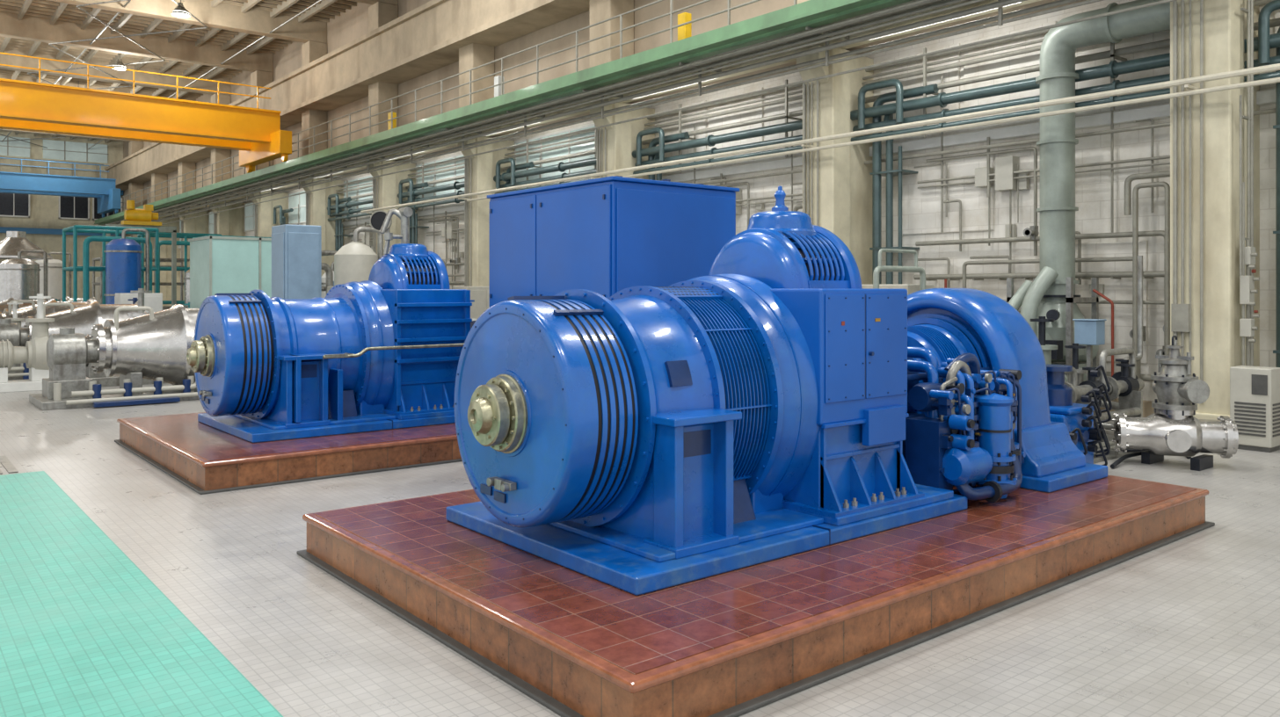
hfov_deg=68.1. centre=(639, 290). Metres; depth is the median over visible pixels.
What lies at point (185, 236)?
rack
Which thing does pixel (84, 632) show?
floor
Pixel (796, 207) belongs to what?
pipes
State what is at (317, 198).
shaft
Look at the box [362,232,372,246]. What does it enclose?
box
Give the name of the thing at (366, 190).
pane
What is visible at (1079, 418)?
valves
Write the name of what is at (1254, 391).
air conditioner
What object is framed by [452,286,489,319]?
tall cabinet
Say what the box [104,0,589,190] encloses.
beam
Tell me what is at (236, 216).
pier
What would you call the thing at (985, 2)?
trim
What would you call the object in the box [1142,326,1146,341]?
valves
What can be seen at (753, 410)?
blue generator
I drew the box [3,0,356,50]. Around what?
ceiling
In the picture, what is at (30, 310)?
turbine
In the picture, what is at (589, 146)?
pane
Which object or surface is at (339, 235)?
pipes
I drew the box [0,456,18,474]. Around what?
floor
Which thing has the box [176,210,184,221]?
capital
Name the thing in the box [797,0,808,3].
shaft
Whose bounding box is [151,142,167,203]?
shaft
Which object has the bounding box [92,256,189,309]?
pipes
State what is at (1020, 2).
lamp
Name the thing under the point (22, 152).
pane
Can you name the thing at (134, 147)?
shaft
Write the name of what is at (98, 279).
tall cabinet
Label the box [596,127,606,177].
conduit
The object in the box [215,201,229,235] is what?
shaft
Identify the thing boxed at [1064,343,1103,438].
pump
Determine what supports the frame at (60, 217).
attached to the wall at (44, 209)
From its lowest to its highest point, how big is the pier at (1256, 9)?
6.880 m
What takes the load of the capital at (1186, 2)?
attached to the column at (1223, 19)
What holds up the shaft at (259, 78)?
attached to the wall at (350, 25)
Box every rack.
[62,225,159,304]
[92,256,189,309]
[137,232,221,304]
[193,234,271,238]
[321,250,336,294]
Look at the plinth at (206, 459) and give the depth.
10.90 m
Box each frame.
[0,137,30,155]
[0,193,29,218]
[42,141,108,161]
[58,196,89,219]
[92,197,122,220]
[208,210,213,233]
[244,202,254,232]
[287,189,305,225]
[343,174,372,216]
[415,153,464,204]
[513,123,594,189]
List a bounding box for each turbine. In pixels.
[0,298,46,313]
[0,298,92,328]
[0,301,145,380]
[29,304,199,410]
[50,296,95,301]
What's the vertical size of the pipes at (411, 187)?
5.869 m
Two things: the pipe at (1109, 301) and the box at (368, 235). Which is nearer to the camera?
the pipe at (1109, 301)
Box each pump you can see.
[0,293,54,392]
[4,301,25,347]
[85,288,164,386]
[127,298,138,304]
[1030,316,1067,382]
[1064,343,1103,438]
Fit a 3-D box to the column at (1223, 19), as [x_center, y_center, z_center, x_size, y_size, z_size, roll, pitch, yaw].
[8.179,-1.350,13.665,0.550,6.900,0.800,0,0,-39]
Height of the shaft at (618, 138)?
6.900 m
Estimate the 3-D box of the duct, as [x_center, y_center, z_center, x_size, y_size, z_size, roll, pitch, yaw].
[7.156,-1.210,15.045,1.460,6.620,2.573,0,0,-39]
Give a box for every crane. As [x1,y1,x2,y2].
[0,52,291,173]
[0,157,120,218]
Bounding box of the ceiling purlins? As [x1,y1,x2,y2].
[0,0,337,142]
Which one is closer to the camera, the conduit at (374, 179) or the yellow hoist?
the conduit at (374, 179)
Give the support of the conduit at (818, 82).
attached to the column at (834, 95)
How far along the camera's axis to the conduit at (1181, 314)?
13.60 m
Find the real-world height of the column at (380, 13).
5.490 m
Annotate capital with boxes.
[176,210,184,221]
[209,201,218,214]
[249,190,259,205]
[300,177,312,194]
[369,159,381,180]
[458,135,475,159]
[589,100,612,130]
[796,44,829,87]
[1177,0,1204,6]
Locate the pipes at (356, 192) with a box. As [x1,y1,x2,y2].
[349,192,372,247]
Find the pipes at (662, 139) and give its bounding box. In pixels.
[636,127,689,181]
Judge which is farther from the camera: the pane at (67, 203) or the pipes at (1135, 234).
the pane at (67, 203)
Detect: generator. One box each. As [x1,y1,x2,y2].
[186,207,475,443]
[446,185,1107,596]
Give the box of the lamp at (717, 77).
[632,77,718,99]
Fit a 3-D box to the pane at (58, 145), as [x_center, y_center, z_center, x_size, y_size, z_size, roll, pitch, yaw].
[-42.386,-10.400,71.115,4.200,1.400,0.100,0,0,-39]
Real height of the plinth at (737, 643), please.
0.323 m
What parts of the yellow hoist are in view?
motor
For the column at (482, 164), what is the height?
6.900 m
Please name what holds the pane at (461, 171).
attached to the wall at (1093, 190)
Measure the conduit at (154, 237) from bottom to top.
6.000 m
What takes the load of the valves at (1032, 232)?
attached to the wall at (1093, 190)
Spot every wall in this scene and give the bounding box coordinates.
[0,130,130,298]
[123,0,1085,218]
[177,0,1275,401]
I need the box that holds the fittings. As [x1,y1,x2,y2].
[942,369,1021,501]
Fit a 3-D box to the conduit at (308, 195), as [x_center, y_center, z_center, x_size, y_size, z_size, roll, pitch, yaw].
[-14.275,-1.400,40.682,0.100,6.000,0.402,0,0,-39]
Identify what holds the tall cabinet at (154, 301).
on the floor at (1189, 626)
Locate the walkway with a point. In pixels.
(810, 20)
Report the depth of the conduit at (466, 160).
29.88 m
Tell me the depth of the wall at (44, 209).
70.36 m
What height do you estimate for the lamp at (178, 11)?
1.400 m
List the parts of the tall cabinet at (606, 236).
lid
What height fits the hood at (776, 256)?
1.210 m
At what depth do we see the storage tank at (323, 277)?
33.86 m
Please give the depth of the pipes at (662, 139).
23.88 m
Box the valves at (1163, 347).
[1156,345,1164,355]
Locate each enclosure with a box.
[188,235,271,308]
[861,283,934,295]
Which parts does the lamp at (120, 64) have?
lamp shade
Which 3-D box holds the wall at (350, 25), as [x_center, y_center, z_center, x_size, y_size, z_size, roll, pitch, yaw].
[-11.734,-8.250,39.466,1.100,6.700,88.000,0,0,-39]
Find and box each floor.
[0,379,1279,716]
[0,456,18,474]
[0,471,283,716]
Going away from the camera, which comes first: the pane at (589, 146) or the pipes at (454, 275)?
the pane at (589, 146)
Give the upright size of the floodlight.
3.540 m
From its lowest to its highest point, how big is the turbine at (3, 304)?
1.820 m
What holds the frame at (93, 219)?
attached to the wall at (44, 209)
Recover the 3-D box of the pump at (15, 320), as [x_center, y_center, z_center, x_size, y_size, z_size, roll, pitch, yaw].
[-17.055,1.200,25.319,1.536,1.800,0.720,0,0,-39]
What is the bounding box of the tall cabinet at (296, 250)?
[271,224,321,298]
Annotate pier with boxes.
[144,237,153,293]
[166,218,180,305]
[195,210,209,233]
[229,203,245,236]
[271,192,288,226]
[326,179,344,266]
[396,162,416,243]
[492,139,514,194]
[631,106,654,179]
[850,54,873,284]
[1243,0,1259,366]
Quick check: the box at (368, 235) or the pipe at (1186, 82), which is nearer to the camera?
the pipe at (1186, 82)
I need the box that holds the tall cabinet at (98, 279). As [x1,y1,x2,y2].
[94,276,100,304]
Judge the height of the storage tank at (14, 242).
4.900 m
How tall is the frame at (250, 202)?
1.530 m
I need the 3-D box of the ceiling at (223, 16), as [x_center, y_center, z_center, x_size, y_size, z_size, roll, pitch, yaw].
[-23.608,-11.100,32.743,25.800,1.000,84.550,0,0,-39]
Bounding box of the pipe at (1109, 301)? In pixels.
[944,279,1113,377]
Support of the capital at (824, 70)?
attached to the column at (834, 95)
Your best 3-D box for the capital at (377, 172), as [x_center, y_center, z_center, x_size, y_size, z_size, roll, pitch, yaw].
[-9.847,-4.455,35.095,0.300,0.690,0.600,0,0,-39]
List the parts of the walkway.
railing, crane rail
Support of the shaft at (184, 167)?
attached to the wall at (350, 25)
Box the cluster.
[1239,0,1259,366]
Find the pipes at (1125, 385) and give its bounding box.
[1064,255,1191,468]
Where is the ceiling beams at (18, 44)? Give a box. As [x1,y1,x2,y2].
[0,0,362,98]
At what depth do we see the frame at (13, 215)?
68.81 m
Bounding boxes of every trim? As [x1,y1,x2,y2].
[119,0,1041,224]
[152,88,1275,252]
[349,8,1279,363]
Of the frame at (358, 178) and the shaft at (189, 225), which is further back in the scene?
the shaft at (189, 225)
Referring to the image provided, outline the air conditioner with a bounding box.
[1229,365,1279,452]
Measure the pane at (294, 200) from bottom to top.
1.450 m
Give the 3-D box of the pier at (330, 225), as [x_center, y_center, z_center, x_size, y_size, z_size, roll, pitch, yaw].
[-13.418,-1.340,41.254,0.850,6.880,0.700,0,0,-39]
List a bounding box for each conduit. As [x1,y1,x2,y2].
[152,237,155,293]
[181,220,183,305]
[213,213,215,233]
[254,203,257,236]
[305,192,310,225]
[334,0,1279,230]
[372,177,378,255]
[464,157,471,286]
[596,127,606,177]
[802,80,819,225]
[1170,0,1203,403]
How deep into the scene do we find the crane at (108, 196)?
63.30 m
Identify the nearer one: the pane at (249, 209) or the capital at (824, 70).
the capital at (824, 70)
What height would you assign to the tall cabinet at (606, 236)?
3.330 m
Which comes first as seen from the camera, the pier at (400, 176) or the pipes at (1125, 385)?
the pipes at (1125, 385)
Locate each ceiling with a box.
[0,0,397,142]
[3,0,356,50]
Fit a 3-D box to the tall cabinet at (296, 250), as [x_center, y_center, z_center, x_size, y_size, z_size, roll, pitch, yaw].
[-6.720,0.425,18.508,0.720,3.350,0.820,0,0,-39]
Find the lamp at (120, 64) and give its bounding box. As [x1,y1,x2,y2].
[112,53,127,70]
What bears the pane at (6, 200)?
attached to the wall at (44, 209)
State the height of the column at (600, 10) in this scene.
5.490 m
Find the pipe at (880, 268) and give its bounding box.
[872,248,925,290]
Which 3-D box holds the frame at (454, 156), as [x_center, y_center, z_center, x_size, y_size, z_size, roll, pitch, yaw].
[-6.491,-3.965,33.354,0.100,1.530,6.100,0,0,-39]
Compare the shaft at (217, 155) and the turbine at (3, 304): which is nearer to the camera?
the turbine at (3, 304)
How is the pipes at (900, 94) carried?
attached to the wall at (1093, 190)
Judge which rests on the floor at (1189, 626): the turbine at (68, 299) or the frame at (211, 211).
the turbine at (68, 299)
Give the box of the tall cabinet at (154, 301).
[114,293,162,312]
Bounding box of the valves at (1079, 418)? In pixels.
[1046,364,1112,465]
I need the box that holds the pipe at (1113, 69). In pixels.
[327,32,1279,221]
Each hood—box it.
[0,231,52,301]
[368,250,449,289]
[708,225,862,289]
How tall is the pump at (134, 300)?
1.873 m
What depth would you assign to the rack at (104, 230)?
34.06 m
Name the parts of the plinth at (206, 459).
skirting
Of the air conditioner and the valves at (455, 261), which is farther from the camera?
the valves at (455, 261)
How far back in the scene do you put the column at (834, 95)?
18.77 m
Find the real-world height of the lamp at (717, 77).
0.060 m
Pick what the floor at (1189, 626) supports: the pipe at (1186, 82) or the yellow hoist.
the yellow hoist
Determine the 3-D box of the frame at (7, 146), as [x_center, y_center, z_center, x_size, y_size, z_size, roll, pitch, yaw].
[-46.229,-10.400,67.917,4.300,1.400,0.100,0,0,-39]
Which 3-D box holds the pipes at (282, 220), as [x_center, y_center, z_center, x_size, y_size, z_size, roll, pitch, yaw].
[-16.987,-1.135,45.613,0.870,5.869,1.568,0,0,-39]
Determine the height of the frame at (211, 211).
1.530 m
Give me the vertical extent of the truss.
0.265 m
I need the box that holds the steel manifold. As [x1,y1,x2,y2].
[939,360,1015,429]
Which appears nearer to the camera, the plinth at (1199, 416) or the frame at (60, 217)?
the plinth at (1199, 416)
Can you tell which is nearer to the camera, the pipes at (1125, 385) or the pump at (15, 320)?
the pipes at (1125, 385)
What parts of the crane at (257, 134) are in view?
handrail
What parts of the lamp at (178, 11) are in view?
bulb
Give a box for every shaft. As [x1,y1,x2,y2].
[128,141,143,207]
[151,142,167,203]
[157,217,166,310]
[178,161,196,194]
[183,210,195,306]
[210,94,230,184]
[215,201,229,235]
[250,70,273,169]
[257,190,271,237]
[301,40,327,156]
[310,177,326,276]
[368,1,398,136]
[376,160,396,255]
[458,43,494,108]
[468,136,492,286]
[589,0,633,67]
[600,101,631,177]
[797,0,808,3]
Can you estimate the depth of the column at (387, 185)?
35.08 m
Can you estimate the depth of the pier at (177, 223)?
62.59 m
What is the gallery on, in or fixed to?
attached to the wall at (44, 209)
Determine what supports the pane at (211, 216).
attached to the wall at (1093, 190)
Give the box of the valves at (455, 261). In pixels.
[450,257,458,264]
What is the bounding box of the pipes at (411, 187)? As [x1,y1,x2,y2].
[398,178,429,243]
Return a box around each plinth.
[114,412,462,494]
[296,474,1214,716]
[1193,412,1229,420]
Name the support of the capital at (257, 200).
attached to the shaft at (265, 208)
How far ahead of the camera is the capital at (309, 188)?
40.35 m
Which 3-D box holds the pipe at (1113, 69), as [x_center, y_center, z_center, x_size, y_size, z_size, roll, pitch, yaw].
[0.591,-3.290,23.709,0.365,0.740,48.000,0,0,-39]
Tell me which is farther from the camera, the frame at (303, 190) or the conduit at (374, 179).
the frame at (303, 190)
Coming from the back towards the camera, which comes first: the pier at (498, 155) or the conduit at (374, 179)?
the conduit at (374, 179)
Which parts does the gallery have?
rail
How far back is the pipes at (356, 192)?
39.83 m
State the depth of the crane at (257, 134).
36.20 m
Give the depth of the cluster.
13.20 m
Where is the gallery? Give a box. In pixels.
[0,156,123,236]
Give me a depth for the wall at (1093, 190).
16.79 m
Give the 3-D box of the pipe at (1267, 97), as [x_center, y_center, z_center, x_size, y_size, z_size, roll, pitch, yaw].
[-11.599,-2.850,39.576,0.150,0.200,88.000,0,0,-39]
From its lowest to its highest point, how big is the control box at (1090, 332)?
1.670 m
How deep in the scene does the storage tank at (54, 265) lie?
50.85 m
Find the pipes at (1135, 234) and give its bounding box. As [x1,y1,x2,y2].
[913,75,1170,391]
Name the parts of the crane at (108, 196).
handrail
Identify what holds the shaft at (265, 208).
on the floor at (1189, 626)
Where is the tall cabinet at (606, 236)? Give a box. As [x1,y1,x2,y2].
[486,175,739,307]
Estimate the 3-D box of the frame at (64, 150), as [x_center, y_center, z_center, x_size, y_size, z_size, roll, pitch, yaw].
[-42.355,-10.400,71.077,4.300,1.400,0.100,0,0,-39]
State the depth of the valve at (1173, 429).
11.19 m
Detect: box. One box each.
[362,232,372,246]
[441,216,463,269]
[735,189,763,214]
[974,155,1104,312]
[1072,319,1106,380]
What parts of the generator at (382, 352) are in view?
data plate, plate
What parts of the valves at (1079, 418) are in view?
casing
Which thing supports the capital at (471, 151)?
attached to the column at (482, 164)
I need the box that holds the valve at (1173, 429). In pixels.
[1111,335,1238,471]
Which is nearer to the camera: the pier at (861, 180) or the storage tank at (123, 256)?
the pier at (861, 180)
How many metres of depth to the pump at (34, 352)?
19.78 m
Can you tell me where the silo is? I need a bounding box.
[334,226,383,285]
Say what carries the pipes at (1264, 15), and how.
attached to the wall at (1093, 190)
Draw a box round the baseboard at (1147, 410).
[1099,398,1154,417]
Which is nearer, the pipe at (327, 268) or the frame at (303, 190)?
the pipe at (327, 268)
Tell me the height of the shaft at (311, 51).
5.490 m
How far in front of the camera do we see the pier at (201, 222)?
57.24 m
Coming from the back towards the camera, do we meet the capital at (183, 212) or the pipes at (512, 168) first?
the capital at (183, 212)
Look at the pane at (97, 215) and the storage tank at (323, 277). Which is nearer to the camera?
the storage tank at (323, 277)
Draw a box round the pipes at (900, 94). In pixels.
[858,79,938,284]
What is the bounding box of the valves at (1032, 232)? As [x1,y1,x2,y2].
[1023,225,1039,239]
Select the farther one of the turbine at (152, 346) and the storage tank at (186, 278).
the storage tank at (186, 278)
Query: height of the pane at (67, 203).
1.700 m
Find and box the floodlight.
[369,210,392,254]
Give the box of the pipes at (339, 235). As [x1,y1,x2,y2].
[327,193,353,251]
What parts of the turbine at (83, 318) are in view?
casing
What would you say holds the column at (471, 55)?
attached to the wall at (350, 25)
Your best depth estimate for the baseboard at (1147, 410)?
15.28 m
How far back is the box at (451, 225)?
33.30 m
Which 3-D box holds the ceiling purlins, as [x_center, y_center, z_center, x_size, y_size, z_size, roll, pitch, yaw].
[-22.440,-11.430,30.734,24.270,0.300,88.000,0,0,-39]
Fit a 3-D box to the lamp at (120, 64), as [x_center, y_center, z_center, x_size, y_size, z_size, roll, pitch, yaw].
[-23.995,-10.900,43.660,0.640,1.400,0.640,0,0,-39]
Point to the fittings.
(970, 423)
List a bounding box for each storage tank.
[0,249,46,301]
[34,252,71,300]
[103,228,149,304]
[183,269,189,308]
[321,261,334,298]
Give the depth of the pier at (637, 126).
24.66 m
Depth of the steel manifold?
8.01 m
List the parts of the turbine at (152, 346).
casing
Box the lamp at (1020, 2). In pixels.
[868,1,1022,40]
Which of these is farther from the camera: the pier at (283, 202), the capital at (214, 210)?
the capital at (214, 210)
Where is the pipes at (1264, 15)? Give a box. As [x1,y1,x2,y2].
[1258,0,1279,367]
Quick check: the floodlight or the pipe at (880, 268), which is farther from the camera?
the floodlight
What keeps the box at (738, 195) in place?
attached to the wall at (1093, 190)
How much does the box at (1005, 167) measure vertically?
3.394 m
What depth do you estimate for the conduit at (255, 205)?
46.12 m
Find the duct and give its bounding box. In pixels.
[1006,0,1170,381]
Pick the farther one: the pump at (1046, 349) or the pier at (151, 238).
the pier at (151, 238)
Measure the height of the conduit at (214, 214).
6.000 m
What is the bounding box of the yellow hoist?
[105,200,176,306]
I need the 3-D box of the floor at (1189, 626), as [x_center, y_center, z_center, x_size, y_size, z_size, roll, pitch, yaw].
[-21.826,2.200,31.429,26.900,0.200,88.300,0,0,-39]
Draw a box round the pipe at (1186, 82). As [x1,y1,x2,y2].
[360,63,1279,213]
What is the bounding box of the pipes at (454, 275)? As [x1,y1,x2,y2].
[426,177,464,289]
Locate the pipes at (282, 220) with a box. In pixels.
[273,204,293,225]
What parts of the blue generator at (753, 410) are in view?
data plate, inspection plate, plate, motor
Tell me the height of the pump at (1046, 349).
1.700 m
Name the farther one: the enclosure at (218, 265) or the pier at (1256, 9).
the enclosure at (218, 265)
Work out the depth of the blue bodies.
7.96 m
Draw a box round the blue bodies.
[907,346,1025,498]
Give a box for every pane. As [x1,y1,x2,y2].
[0,135,29,157]
[0,192,28,216]
[43,139,107,163]
[60,196,87,218]
[94,197,120,218]
[209,211,213,233]
[245,203,253,230]
[289,191,305,223]
[344,175,371,215]
[417,155,464,197]
[516,125,594,181]
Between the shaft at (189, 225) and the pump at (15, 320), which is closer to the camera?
the pump at (15, 320)
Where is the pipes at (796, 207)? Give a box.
[693,124,802,227]
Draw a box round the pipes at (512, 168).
[495,157,534,190]
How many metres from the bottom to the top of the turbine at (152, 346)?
1.820 m
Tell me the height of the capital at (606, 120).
0.690 m
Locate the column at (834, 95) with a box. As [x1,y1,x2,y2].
[806,47,850,250]
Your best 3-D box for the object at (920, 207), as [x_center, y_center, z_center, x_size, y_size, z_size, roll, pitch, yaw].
[-10.837,-1.750,38.713,0.060,5.900,75.100,0,0,-39]
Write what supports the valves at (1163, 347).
attached to the wall at (1093, 190)
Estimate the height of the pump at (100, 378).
2.137 m
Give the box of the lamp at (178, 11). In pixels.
[171,0,189,17]
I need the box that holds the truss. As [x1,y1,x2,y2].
[0,0,322,149]
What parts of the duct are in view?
support frame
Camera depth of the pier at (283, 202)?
46.37 m
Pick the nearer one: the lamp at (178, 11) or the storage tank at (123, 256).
the storage tank at (123, 256)
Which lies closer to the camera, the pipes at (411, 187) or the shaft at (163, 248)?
the pipes at (411, 187)
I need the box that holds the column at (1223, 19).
[1170,0,1243,415]
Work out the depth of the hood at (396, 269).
13.13 m
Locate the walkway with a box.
[94,0,1177,236]
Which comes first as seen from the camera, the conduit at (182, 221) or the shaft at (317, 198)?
the shaft at (317, 198)

